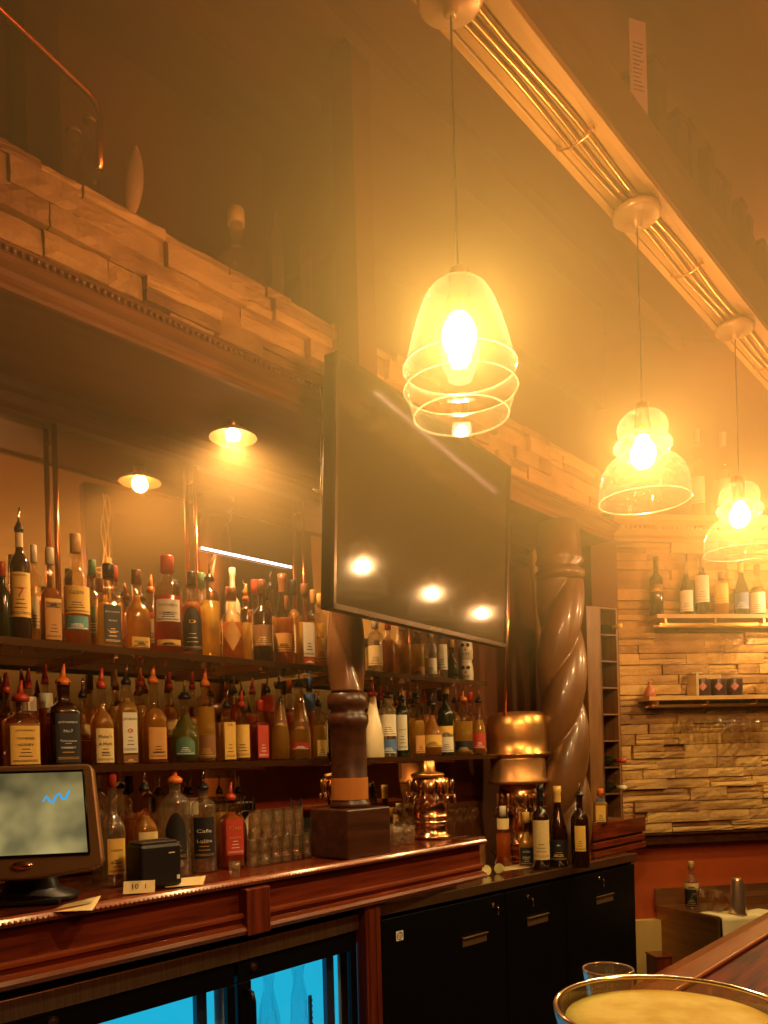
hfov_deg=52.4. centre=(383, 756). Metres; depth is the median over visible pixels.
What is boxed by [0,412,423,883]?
mirror
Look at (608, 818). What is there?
shelf
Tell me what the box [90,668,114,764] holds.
liquor bottle
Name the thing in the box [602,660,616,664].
shelf
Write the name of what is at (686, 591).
wine bottle
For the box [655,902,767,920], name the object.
countertop
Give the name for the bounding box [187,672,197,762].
liquor bottle
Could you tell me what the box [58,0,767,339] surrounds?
ceiling
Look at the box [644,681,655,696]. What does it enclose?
ornament
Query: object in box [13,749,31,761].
print
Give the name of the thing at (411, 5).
trim
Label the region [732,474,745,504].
socket
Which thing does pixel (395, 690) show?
liquor bottle
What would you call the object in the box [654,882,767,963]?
counter
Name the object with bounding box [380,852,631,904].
countertop
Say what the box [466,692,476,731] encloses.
liquor bottle
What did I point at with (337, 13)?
board
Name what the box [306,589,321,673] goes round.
liquor bottle
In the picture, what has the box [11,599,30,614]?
print
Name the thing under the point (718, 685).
picture
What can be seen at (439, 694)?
liquor bottle
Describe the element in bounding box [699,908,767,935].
towel
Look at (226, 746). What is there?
liquor bottle
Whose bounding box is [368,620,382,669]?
liquor bottle
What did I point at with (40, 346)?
ceiling
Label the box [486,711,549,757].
bowl
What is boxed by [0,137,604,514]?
cladding
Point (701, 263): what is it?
clamp
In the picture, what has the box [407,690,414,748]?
liquor bottle
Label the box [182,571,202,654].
liquor bottle
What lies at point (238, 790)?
liquor bottle
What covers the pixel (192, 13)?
beam
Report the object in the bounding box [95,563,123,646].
liquor bottle
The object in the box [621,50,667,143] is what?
wooden box
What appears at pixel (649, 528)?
wooden beam
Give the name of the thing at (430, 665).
liquor bottle
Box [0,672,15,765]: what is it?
liquor bottle
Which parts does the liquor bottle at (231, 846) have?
spout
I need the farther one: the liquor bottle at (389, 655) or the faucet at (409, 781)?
the faucet at (409, 781)
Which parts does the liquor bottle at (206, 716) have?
spout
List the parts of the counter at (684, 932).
panel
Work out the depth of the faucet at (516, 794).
3.81 m
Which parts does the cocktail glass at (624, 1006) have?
glass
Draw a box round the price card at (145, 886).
[123,880,154,893]
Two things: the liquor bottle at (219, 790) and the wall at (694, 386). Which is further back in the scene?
the wall at (694, 386)
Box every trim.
[0,237,619,541]
[0,372,528,567]
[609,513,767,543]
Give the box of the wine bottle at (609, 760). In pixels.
[604,756,625,765]
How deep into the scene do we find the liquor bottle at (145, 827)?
2.38 m
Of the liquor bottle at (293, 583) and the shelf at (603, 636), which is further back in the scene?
the shelf at (603, 636)
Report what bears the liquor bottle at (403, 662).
on the wall shelf at (377, 677)
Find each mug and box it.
[691,889,708,911]
[699,678,710,695]
[711,678,726,694]
[711,890,728,911]
[727,678,742,694]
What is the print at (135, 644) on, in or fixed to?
on the liquor bottle at (137, 628)
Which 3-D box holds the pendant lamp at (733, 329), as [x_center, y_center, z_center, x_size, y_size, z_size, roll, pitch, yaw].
[1.325,-1.191,2.922,0.264,0.861,0.264,-2,0,31]
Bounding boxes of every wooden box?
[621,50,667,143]
[667,107,688,173]
[687,116,698,187]
[698,141,715,211]
[715,167,723,223]
[722,173,732,235]
[732,197,747,257]
[747,213,753,265]
[756,238,767,285]
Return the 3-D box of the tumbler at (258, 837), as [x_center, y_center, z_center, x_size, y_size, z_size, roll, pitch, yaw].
[-0.416,0.326,2.699,0.046,0.090,0.046,-2,0,42]
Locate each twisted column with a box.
[310,440,390,859]
[534,517,592,862]
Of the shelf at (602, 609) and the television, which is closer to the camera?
the television
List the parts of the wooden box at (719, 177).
lid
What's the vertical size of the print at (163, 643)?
0.008 m
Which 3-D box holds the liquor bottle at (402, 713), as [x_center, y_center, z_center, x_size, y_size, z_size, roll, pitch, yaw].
[0.078,-0.151,3.382,0.065,0.308,0.067,-2,0,1]
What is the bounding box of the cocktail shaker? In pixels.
[728,877,746,915]
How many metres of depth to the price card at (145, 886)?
2.16 m
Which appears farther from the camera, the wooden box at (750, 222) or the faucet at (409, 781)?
the faucet at (409, 781)
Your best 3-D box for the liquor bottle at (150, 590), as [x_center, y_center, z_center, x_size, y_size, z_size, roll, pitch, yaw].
[-0.785,-0.469,2.632,0.061,0.288,0.062,-2,0,-16]
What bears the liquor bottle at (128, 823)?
on the bar counter at (39, 944)
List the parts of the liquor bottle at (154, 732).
spout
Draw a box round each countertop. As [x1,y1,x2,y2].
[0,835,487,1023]
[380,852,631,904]
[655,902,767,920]
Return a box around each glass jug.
[59,126,92,189]
[75,115,106,197]
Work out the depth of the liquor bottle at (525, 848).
3.69 m
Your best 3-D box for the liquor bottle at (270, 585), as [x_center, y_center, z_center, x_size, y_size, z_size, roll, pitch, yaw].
[-0.437,-0.524,3.023,0.054,0.381,0.054,-2,0,-8]
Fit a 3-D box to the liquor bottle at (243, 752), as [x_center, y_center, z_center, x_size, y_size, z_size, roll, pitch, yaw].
[-0.498,-0.108,2.739,0.054,0.251,0.055,-2,0,-10]
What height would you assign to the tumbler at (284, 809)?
0.090 m
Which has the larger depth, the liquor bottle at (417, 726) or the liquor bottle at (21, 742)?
the liquor bottle at (417, 726)
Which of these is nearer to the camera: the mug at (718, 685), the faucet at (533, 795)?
the faucet at (533, 795)
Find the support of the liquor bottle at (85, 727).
on the wall shelf at (233, 765)
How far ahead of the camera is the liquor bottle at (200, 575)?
2.77 m
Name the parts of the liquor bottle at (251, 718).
spout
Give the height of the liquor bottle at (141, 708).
0.321 m
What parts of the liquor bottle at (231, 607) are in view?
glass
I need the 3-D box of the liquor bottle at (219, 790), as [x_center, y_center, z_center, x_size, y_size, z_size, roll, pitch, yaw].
[-0.588,0.223,2.795,0.057,0.305,0.057,-2,0,-12]
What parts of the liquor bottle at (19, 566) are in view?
spout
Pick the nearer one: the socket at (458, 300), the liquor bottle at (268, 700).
the socket at (458, 300)
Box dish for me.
[123,145,143,213]
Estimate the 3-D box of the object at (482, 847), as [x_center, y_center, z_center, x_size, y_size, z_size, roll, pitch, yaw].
[0.348,0.463,3.770,0.180,0.140,0.240,-2,0,42]
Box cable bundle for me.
[313,387,323,545]
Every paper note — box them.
[54,896,100,911]
[165,875,205,887]
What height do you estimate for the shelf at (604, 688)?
0.008 m
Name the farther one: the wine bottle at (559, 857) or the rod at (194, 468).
the wine bottle at (559, 857)
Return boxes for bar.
[627,912,767,1014]
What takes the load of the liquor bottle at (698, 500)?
on the wooden beam at (649, 528)
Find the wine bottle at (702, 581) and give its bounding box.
[695,555,710,613]
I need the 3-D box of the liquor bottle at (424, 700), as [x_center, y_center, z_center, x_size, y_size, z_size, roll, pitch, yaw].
[0.196,-0.158,3.716,0.052,0.316,0.052,-2,0,3]
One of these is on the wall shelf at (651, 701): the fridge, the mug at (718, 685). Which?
the mug at (718, 685)
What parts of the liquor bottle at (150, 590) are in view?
spout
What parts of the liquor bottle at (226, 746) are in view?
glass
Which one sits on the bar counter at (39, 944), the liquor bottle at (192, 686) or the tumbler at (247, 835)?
the tumbler at (247, 835)
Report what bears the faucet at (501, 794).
on the tap tower at (517, 799)
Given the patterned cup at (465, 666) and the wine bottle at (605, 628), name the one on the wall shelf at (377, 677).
the patterned cup at (465, 666)
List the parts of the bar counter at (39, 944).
moulding, post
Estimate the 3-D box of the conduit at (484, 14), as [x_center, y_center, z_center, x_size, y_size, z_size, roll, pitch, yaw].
[0.774,-1.608,2.292,0.024,0.016,6.100,-2,0,42]
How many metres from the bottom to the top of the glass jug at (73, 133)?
0.374 m
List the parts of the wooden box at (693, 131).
lid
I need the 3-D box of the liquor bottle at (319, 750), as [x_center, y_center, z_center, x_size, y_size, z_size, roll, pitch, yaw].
[-0.251,-0.123,3.015,0.053,0.269,0.054,-2,0,-29]
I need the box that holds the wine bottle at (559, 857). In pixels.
[550,786,568,866]
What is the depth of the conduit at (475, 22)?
2.04 m
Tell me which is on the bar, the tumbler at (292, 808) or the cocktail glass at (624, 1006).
the cocktail glass at (624, 1006)
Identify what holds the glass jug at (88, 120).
on the wall
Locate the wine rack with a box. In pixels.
[580,606,622,820]
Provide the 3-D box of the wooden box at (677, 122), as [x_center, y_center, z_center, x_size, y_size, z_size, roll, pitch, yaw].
[0.893,-1.895,2.462,0.081,0.200,0.116,-2,0,-45]
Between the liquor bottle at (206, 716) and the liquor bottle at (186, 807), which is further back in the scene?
the liquor bottle at (186, 807)
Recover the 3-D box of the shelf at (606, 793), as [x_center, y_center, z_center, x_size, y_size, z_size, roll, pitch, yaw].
[1.163,0.202,4.261,0.107,0.008,0.240,-2,0,-28]
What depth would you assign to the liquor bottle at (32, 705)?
2.31 m
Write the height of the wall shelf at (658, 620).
0.060 m
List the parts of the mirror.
led strip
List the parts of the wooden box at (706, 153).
lid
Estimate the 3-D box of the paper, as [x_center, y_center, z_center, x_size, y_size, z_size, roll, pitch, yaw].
[0.629,0.524,3.690,0.127,0.001,0.318,-2,0,20]
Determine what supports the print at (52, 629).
attached to the liquor bottle at (50, 608)
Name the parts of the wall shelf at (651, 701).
glass rail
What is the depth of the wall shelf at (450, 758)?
3.43 m
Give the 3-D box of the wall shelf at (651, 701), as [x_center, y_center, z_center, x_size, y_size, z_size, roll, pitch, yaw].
[2.213,-0.323,4.534,1.500,0.060,0.154,-2,0,-8]
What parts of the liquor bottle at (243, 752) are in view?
spout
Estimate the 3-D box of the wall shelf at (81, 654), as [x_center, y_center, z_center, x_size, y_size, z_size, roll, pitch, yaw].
[-1.171,-0.300,2.103,0.276,0.031,2.574,-2,0,42]
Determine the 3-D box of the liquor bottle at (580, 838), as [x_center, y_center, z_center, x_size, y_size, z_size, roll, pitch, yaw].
[0.916,0.319,3.646,0.084,0.398,0.086,-2,0,14]
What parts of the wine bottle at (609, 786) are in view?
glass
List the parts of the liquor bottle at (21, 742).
spout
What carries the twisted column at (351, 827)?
on the bar counter at (39, 944)
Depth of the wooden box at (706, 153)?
2.60 m
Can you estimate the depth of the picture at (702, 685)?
4.44 m
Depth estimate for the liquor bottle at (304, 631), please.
2.95 m
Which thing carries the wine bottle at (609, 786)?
on the wine rack
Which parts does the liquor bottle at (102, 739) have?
spout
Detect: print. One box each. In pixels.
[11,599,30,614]
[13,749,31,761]
[47,624,57,636]
[58,743,78,758]
[65,602,88,612]
[69,623,87,628]
[133,642,148,646]
[152,746,165,756]
[158,612,178,619]
[162,642,179,645]
[185,633,199,647]
[195,842,213,855]
[275,645,293,650]
[293,726,307,729]
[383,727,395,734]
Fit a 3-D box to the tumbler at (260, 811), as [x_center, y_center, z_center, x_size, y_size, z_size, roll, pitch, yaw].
[-0.410,0.235,2.708,0.046,0.090,0.046,-2,0,42]
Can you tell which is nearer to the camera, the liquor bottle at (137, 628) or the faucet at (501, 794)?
the liquor bottle at (137, 628)
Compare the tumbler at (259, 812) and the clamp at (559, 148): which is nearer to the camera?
the clamp at (559, 148)
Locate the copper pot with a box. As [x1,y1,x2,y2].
[486,711,549,784]
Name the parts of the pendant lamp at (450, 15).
cord, lamp shade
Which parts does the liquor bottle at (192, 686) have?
spout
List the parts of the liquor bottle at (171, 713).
spout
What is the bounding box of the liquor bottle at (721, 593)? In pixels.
[714,571,729,613]
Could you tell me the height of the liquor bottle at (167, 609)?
0.323 m
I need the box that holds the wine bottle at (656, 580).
[649,556,663,616]
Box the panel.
[275,252,595,466]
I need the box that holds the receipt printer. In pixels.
[127,838,180,886]
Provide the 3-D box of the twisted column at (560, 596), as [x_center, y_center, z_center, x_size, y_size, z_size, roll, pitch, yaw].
[0.898,-0.327,3.920,0.261,1.690,0.265,-2,0,42]
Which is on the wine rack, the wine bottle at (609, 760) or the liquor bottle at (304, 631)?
the wine bottle at (609, 760)
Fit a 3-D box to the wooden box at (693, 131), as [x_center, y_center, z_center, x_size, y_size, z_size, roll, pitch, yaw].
[0.953,-1.911,2.530,0.116,0.230,0.071,-2,0,39]
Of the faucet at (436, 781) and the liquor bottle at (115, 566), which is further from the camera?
the faucet at (436, 781)
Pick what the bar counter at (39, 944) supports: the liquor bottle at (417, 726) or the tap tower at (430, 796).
the tap tower at (430, 796)
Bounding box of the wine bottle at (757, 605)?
[749,564,765,613]
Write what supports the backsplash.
attached to the wall at (694, 386)
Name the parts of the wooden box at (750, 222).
lid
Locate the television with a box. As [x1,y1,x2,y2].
[321,350,510,647]
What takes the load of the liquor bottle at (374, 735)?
on the wall shelf at (450, 758)
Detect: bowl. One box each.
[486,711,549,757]
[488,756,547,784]
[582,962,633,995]
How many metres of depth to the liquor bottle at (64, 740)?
2.23 m
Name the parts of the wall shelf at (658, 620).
glass rail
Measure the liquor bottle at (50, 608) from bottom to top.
0.279 m
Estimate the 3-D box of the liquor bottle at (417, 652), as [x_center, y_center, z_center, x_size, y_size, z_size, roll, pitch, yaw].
[0.149,-0.470,3.486,0.063,0.243,0.064,-2,0,3]
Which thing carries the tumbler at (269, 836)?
on the bar counter at (39, 944)
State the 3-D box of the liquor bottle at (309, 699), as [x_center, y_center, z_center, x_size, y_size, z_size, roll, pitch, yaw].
[-0.300,-0.153,3.164,0.053,0.331,0.053,-2,0,-5]
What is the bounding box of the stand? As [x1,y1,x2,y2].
[683,672,701,695]
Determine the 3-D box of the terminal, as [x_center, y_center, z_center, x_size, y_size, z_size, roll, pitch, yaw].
[-0.951,0.205,2.087,0.410,0.360,0.233,-2,0,-11]
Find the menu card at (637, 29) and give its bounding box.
[628,18,647,114]
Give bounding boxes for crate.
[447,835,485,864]
[590,815,645,858]
[645,951,672,974]
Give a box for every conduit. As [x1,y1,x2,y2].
[463,24,767,373]
[471,17,767,366]
[478,5,767,357]
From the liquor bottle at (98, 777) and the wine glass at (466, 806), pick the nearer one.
the liquor bottle at (98, 777)
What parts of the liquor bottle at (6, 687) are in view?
spout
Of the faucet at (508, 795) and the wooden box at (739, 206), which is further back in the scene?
the faucet at (508, 795)
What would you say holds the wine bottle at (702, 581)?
on the wall shelf at (658, 620)
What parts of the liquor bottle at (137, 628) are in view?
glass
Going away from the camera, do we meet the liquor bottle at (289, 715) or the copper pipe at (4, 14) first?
the copper pipe at (4, 14)
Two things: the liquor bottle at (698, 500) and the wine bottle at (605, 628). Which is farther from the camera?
the liquor bottle at (698, 500)
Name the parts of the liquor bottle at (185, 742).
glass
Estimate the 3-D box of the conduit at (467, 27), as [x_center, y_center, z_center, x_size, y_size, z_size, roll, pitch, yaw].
[0.739,-1.608,2.323,0.018,0.010,6.100,-2,0,42]
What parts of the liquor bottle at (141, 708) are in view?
spout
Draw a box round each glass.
[245,811,275,850]
[390,825,402,844]
[395,821,408,838]
[401,824,414,843]
[456,807,469,838]
[465,806,478,836]
[553,975,767,1023]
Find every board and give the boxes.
[306,0,682,349]
[413,0,767,389]
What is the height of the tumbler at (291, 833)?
0.090 m
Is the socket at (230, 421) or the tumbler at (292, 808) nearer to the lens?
the socket at (230, 421)
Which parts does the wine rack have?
panel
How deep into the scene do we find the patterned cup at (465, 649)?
3.74 m
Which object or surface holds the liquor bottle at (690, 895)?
on the counter at (684, 932)
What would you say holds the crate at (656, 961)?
on the floor
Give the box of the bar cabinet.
[380,852,636,1023]
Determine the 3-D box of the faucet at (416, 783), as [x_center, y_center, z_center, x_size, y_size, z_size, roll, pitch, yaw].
[0.136,0.152,3.356,0.018,0.105,0.037,-2,0,42]
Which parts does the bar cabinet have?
door, handle, door, handle, door, handle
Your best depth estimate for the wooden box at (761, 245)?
3.03 m
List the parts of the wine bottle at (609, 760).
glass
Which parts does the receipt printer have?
lid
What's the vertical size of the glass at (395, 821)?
0.075 m
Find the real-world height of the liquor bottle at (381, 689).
0.320 m
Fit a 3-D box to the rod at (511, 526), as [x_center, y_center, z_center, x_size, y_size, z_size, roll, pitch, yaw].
[0.610,-0.671,3.840,0.016,0.952,0.119,-2,0,42]
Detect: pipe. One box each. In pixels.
[0,5,104,172]
[528,548,540,651]
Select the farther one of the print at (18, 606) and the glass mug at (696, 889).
the glass mug at (696, 889)
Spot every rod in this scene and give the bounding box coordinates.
[49,423,61,605]
[190,466,200,604]
[297,499,306,621]
[503,525,512,715]
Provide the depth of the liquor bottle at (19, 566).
2.16 m
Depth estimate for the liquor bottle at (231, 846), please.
2.61 m
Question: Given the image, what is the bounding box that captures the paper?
[504,864,530,870]
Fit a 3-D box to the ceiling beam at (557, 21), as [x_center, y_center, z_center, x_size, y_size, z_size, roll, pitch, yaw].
[0.788,-1.711,2.344,0.146,0.160,6.200,-2,0,42]
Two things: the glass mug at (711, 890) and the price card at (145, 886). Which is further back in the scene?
the glass mug at (711, 890)
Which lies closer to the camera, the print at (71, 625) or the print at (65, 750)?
the print at (65, 750)
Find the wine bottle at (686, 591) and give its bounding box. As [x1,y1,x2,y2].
[679,563,693,613]
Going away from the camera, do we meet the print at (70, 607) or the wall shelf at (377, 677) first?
the print at (70, 607)
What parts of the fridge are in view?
door, lit panel, handle, lit panel, door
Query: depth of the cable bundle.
2.41 m
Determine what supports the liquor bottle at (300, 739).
on the wall shelf at (233, 765)
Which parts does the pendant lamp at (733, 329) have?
lamp shade, cord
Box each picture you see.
[699,682,706,689]
[714,682,722,689]
[731,682,738,689]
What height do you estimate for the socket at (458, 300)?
0.105 m
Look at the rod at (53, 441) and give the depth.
2.44 m
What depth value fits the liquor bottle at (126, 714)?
2.39 m
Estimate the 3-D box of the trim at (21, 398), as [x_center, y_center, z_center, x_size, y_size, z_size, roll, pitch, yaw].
[-0.696,-1.092,2.818,0.100,0.080,4.500,-2,0,42]
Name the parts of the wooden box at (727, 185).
lid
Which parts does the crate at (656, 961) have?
lid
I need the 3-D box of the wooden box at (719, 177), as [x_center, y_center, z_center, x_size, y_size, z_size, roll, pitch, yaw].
[1.112,-1.900,2.706,0.116,0.200,0.058,-2,0,43]
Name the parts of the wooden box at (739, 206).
lid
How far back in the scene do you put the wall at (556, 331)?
3.22 m
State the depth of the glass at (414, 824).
3.21 m
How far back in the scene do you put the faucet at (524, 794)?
3.80 m
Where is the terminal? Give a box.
[0,764,104,906]
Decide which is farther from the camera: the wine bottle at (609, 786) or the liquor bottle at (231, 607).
the wine bottle at (609, 786)
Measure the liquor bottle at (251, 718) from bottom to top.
0.314 m
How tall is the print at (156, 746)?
0.033 m
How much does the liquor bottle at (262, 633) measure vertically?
0.304 m
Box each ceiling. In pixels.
[0,291,613,558]
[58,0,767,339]
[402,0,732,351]
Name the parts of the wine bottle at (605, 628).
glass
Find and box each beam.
[155,0,321,127]
[517,0,767,325]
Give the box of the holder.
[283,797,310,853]
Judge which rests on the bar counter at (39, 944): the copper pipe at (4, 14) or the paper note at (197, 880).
the paper note at (197, 880)
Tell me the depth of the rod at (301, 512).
3.21 m
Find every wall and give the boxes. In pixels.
[0,0,542,888]
[262,96,605,411]
[579,334,767,918]
[581,540,622,811]
[616,542,767,832]
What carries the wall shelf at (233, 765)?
attached to the mirror
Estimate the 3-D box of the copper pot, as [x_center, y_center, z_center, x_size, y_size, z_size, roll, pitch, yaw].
[0.671,-0.043,3.919,0.326,0.362,0.326,-2,0,42]
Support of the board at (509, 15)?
attached to the ceiling beam at (557, 21)
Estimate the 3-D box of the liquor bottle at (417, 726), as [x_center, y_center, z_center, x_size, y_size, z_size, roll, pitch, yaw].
[0.147,-0.160,3.458,0.060,0.322,0.062,-2,0,-25]
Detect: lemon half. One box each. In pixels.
[482,865,490,874]
[494,863,503,873]
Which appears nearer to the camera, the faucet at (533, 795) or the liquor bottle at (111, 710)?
the liquor bottle at (111, 710)
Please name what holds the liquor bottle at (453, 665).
on the wall shelf at (377, 677)
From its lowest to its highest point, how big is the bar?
1.064 m
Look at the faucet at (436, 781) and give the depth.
3.32 m
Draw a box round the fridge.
[0,911,358,1023]
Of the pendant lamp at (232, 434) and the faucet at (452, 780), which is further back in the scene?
the faucet at (452, 780)
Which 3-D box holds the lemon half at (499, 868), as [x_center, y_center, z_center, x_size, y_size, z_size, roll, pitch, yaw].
[0.522,0.503,3.515,0.048,0.047,0.030,-2,0,43]
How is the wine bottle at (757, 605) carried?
on the wall shelf at (658, 620)
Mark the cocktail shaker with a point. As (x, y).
(737, 899)
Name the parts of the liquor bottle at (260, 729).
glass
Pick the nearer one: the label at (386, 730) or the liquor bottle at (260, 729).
the liquor bottle at (260, 729)
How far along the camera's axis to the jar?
2.98 m
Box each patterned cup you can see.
[458,640,472,659]
[459,660,473,679]
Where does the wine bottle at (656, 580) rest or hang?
on the wall shelf at (658, 620)
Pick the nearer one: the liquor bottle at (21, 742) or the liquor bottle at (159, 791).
the liquor bottle at (21, 742)
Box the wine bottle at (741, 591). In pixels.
[734,561,749,613]
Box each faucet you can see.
[406,780,413,803]
[413,780,419,803]
[423,780,427,803]
[434,779,438,803]
[442,779,448,802]
[448,778,455,802]
[495,793,498,816]
[499,793,502,817]
[506,793,511,817]
[515,793,518,817]
[523,793,526,811]
[531,793,535,810]
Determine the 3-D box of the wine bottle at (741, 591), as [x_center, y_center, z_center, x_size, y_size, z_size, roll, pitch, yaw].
[2.070,-0.969,4.519,0.081,0.317,0.083,-2,0,25]
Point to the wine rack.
(601, 701)
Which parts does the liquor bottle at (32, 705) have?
spout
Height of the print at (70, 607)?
0.027 m
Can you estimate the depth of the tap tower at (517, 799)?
3.84 m
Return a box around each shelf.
[0,636,327,676]
[90,759,328,774]
[318,670,486,689]
[326,754,499,765]
[600,607,615,612]
[601,634,615,638]
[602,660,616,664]
[603,687,617,690]
[604,740,618,741]
[605,766,619,767]
[605,792,619,794]
[607,817,620,819]
[637,695,767,707]
[644,614,767,627]
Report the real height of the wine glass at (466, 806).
0.146 m
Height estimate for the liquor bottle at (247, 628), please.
0.278 m
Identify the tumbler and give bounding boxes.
[246,835,257,860]
[246,838,259,865]
[248,812,261,838]
[257,837,270,863]
[259,811,272,836]
[268,836,281,862]
[270,810,283,835]
[279,834,291,860]
[281,809,293,834]
[290,833,302,858]
[292,808,304,833]
[300,832,312,857]
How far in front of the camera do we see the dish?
2.25 m
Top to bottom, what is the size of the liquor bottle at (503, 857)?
0.288 m
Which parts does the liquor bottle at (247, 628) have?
spout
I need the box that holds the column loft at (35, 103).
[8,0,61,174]
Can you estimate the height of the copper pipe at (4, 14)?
0.333 m
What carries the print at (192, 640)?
attached to the liquor bottle at (192, 631)
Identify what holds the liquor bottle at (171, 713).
on the wall shelf at (233, 765)
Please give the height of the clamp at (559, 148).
0.023 m
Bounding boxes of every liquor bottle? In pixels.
[0,561,11,636]
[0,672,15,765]
[1,680,41,765]
[9,507,31,638]
[20,668,37,765]
[30,544,41,638]
[38,664,52,764]
[39,547,63,641]
[47,664,81,764]
[62,533,91,643]
[78,678,92,764]
[88,559,101,644]
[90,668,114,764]
[92,775,108,878]
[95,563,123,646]
[101,772,126,885]
[107,565,123,635]
[107,670,116,762]
[115,664,139,764]
[121,776,138,874]
[124,569,150,649]
[132,771,158,840]
[135,668,149,763]
[141,664,167,763]
[146,574,154,649]
[153,554,183,652]
[155,776,166,825]
[160,770,191,875]
[163,672,177,761]
[171,680,199,762]
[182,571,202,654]
[182,776,200,865]
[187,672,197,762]
[191,770,216,871]
[194,572,208,600]
[196,668,216,761]
[199,561,220,656]
[212,776,225,861]
[218,690,237,760]
[218,782,244,868]
[219,204,256,281]
[221,587,243,658]
[225,567,240,621]
[228,676,241,761]
[235,690,250,760]
[235,776,247,858]
[242,584,252,659]
[246,678,260,760]
[247,579,257,652]
[251,700,269,758]
[252,579,272,660]
[260,676,276,759]
[267,571,275,653]
[271,672,290,759]
[272,573,294,662]
[285,680,292,757]
[287,579,301,663]
[290,671,311,759]
[295,583,316,665]
[304,678,316,757]
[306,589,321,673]
[312,690,326,757]
[315,593,326,666]
[366,682,383,757]
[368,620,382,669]
[379,683,396,753]
[379,686,387,755]
[381,624,395,672]
[391,688,397,755]
[394,686,409,756]
[395,626,411,674]
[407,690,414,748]
[410,630,424,675]
[410,684,424,755]
[420,690,428,755]
[424,633,437,676]
[424,692,442,755]
[435,635,447,669]
[435,690,441,724]
[437,683,454,755]
[444,640,458,678]
[452,690,460,721]
[454,688,473,753]
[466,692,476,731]
[472,690,486,753]
[496,806,511,865]
[518,812,532,866]
[532,784,550,869]
[571,782,589,867]
[594,789,607,822]
[684,861,698,908]
[689,429,705,514]
[714,571,729,613]
[715,432,731,515]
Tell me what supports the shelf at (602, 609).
attached to the wine rack
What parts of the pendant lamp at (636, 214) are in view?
cord, lamp shade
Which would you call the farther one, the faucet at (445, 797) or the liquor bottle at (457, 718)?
the liquor bottle at (457, 718)
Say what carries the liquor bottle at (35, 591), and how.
on the wall shelf at (81, 654)
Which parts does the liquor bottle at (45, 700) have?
spout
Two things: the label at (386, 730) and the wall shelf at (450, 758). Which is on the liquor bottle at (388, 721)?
the label at (386, 730)
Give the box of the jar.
[753,236,755,268]
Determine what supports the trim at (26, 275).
attached to the cladding
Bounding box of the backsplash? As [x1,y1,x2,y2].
[654,882,767,905]
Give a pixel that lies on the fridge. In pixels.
(291, 973)
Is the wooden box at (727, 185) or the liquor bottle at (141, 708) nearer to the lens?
the liquor bottle at (141, 708)
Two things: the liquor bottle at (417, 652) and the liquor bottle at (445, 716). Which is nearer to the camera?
the liquor bottle at (417, 652)
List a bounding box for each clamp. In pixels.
[556,125,594,152]
[670,261,703,278]
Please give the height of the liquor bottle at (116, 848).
0.347 m
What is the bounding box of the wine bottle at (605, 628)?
[601,623,622,633]
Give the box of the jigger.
[491,849,496,864]
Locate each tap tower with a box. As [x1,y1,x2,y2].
[406,777,455,838]
[495,784,546,862]
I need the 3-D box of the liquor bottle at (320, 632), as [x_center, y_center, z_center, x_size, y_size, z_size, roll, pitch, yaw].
[-0.247,-0.485,3.030,0.050,0.293,0.052,-2,0,-4]
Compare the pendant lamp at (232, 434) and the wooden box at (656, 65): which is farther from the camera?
the pendant lamp at (232, 434)
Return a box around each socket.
[226,417,238,430]
[447,264,469,321]
[634,400,650,439]
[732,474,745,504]
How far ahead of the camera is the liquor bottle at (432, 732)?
3.51 m
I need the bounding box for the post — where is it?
[330,38,376,375]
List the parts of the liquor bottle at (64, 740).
spout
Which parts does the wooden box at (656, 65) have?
lid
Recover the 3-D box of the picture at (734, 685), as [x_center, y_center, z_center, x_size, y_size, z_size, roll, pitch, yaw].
[2.013,-0.403,4.475,0.045,0.050,0.006,-2,0,24]
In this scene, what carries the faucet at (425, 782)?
on the tap tower at (430, 796)
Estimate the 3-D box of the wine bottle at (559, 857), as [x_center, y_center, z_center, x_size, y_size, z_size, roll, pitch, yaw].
[0.824,0.330,3.696,0.090,0.380,0.092,-2,0,12]
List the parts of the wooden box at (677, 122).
lid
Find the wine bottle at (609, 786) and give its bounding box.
[605,782,626,791]
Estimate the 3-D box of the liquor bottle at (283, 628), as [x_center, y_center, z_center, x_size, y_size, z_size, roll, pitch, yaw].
[-0.373,-0.506,2.890,0.082,0.341,0.083,-2,0,-7]
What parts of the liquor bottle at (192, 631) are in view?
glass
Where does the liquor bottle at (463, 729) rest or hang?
on the wall shelf at (450, 758)
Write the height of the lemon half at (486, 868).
0.047 m
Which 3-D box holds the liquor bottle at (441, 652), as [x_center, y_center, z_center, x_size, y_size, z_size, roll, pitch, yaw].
[0.267,-0.469,3.616,0.056,0.234,0.057,-2,0,4]
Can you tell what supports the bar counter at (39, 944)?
on the floor
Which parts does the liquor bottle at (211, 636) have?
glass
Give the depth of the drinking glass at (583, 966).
0.98 m
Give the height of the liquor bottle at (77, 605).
0.334 m
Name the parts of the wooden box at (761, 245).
lid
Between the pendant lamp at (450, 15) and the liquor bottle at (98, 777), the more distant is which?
the liquor bottle at (98, 777)
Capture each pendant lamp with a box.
[209,417,256,446]
[403,0,518,436]
[598,195,692,515]
[703,316,767,561]
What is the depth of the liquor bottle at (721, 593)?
4.47 m

